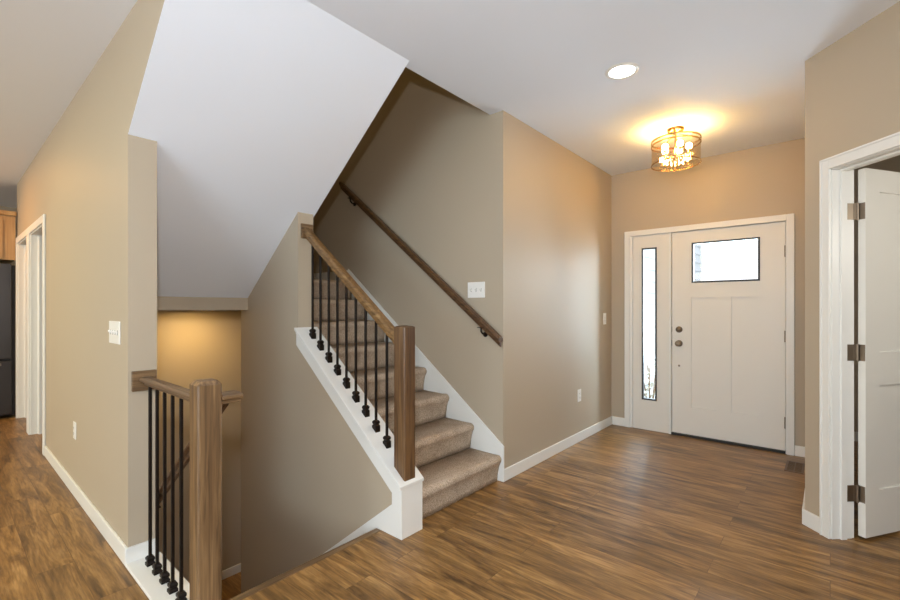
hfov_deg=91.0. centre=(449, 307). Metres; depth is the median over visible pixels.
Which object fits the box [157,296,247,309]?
wall
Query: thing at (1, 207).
wall
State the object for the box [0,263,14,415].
refrigerator
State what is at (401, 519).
stair trim
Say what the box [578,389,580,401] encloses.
wall outlet
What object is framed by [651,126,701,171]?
flush ceiling light
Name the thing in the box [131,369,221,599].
guard railing
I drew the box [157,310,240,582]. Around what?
wall
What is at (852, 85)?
wall
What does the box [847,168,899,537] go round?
door
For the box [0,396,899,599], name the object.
floor
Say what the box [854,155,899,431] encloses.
wall
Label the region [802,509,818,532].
baseboard
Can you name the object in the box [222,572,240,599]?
floor
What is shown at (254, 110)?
ceiling
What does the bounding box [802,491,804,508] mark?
baseboard
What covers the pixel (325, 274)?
baseboard
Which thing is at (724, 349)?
door
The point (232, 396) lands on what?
handrail
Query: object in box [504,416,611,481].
baseboard
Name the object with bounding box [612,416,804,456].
baseboard
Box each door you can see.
[625,213,793,455]
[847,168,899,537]
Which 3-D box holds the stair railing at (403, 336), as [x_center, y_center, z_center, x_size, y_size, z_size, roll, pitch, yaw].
[-0.633,0.181,2.850,1.082,1.575,0.096,0,0,41]
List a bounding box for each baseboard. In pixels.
[44,445,154,564]
[222,563,240,579]
[314,270,347,279]
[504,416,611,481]
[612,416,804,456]
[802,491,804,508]
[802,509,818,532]
[854,432,857,441]
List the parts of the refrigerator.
door, freezer drawer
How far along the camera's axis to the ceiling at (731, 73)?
2.61 m
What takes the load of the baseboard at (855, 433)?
attached to the wall at (891, 164)
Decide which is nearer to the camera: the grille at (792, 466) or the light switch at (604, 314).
the grille at (792, 466)
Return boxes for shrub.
[644,359,654,398]
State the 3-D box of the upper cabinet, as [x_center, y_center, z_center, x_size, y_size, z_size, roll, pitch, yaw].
[-5.652,-0.843,4.984,0.690,0.565,1.045,0,0,41]
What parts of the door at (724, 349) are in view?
glazing frame, sidelight panel, knob, panel, glazing frame, panel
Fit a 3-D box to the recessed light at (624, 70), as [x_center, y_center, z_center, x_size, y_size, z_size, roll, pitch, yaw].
[1.060,-1.456,2.723,0.196,0.008,0.196,0,0,41]
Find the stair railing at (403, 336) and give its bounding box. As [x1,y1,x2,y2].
[301,223,414,480]
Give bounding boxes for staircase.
[314,279,500,519]
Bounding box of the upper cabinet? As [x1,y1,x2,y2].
[0,210,16,263]
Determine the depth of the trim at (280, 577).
2.17 m
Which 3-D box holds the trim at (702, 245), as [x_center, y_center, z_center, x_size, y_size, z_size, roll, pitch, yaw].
[4.883,-0.220,8.660,0.130,3.200,0.100,0,0,41]
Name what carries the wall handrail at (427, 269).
attached to the wall at (435, 167)
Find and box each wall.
[0,206,16,395]
[17,0,163,546]
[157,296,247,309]
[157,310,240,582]
[241,212,391,592]
[313,67,511,468]
[512,116,610,464]
[611,138,804,454]
[644,244,700,398]
[805,1,899,515]
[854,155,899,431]
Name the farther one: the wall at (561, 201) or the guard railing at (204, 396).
the wall at (561, 201)
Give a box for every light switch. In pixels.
[108,321,119,344]
[468,282,484,297]
[603,313,605,323]
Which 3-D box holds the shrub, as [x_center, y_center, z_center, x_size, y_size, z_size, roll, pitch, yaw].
[2.422,1.010,5.396,0.406,0.816,0.414,0,0,41]
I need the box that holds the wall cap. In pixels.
[294,327,423,490]
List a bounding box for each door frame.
[28,214,45,455]
[819,132,899,539]
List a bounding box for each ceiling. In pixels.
[0,0,899,207]
[128,0,408,297]
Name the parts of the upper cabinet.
cabinet door, crown molding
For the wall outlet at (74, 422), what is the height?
0.118 m
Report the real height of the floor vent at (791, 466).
0.005 m
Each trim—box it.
[16,228,27,432]
[229,528,380,599]
[296,334,421,553]
[348,269,503,481]
[700,244,703,280]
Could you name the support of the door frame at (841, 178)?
attached to the wall at (852, 85)
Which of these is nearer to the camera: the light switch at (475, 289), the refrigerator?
the light switch at (475, 289)
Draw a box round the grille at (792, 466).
[787,461,802,471]
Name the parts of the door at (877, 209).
panel, panel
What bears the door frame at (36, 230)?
in the wall at (94, 182)
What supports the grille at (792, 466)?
attached to the floor vent at (791, 466)
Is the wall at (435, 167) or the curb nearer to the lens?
the curb
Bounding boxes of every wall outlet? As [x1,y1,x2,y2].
[73,421,75,439]
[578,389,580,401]
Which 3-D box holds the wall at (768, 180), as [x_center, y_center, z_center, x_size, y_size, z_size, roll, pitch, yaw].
[2.486,-0.090,4.371,1.970,2.740,0.150,0,0,41]
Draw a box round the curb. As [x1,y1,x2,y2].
[125,552,189,599]
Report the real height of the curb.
0.016 m
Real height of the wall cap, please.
0.859 m
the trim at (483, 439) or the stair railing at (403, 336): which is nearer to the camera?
the stair railing at (403, 336)
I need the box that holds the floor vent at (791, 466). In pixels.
[784,460,804,473]
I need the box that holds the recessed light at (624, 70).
[605,62,638,79]
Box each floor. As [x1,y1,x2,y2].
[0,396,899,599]
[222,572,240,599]
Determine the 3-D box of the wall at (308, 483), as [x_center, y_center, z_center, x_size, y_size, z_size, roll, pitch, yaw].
[-0.978,1.073,3.144,1.983,3.518,0.123,0,0,41]
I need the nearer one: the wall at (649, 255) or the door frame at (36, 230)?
the door frame at (36, 230)
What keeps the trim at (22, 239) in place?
attached to the wall at (94, 182)
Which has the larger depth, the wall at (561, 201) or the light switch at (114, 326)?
the wall at (561, 201)
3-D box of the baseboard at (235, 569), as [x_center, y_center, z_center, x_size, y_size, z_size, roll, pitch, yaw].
[-2.123,2.787,4.120,1.027,0.090,1.982,0,0,41]
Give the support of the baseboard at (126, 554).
attached to the wall at (94, 182)
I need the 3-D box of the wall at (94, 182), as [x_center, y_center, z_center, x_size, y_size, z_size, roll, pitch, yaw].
[-3.034,0.782,3.514,5.416,4.495,0.125,0,0,41]
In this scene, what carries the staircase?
on the floor at (620, 512)
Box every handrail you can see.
[159,390,242,507]
[339,182,502,346]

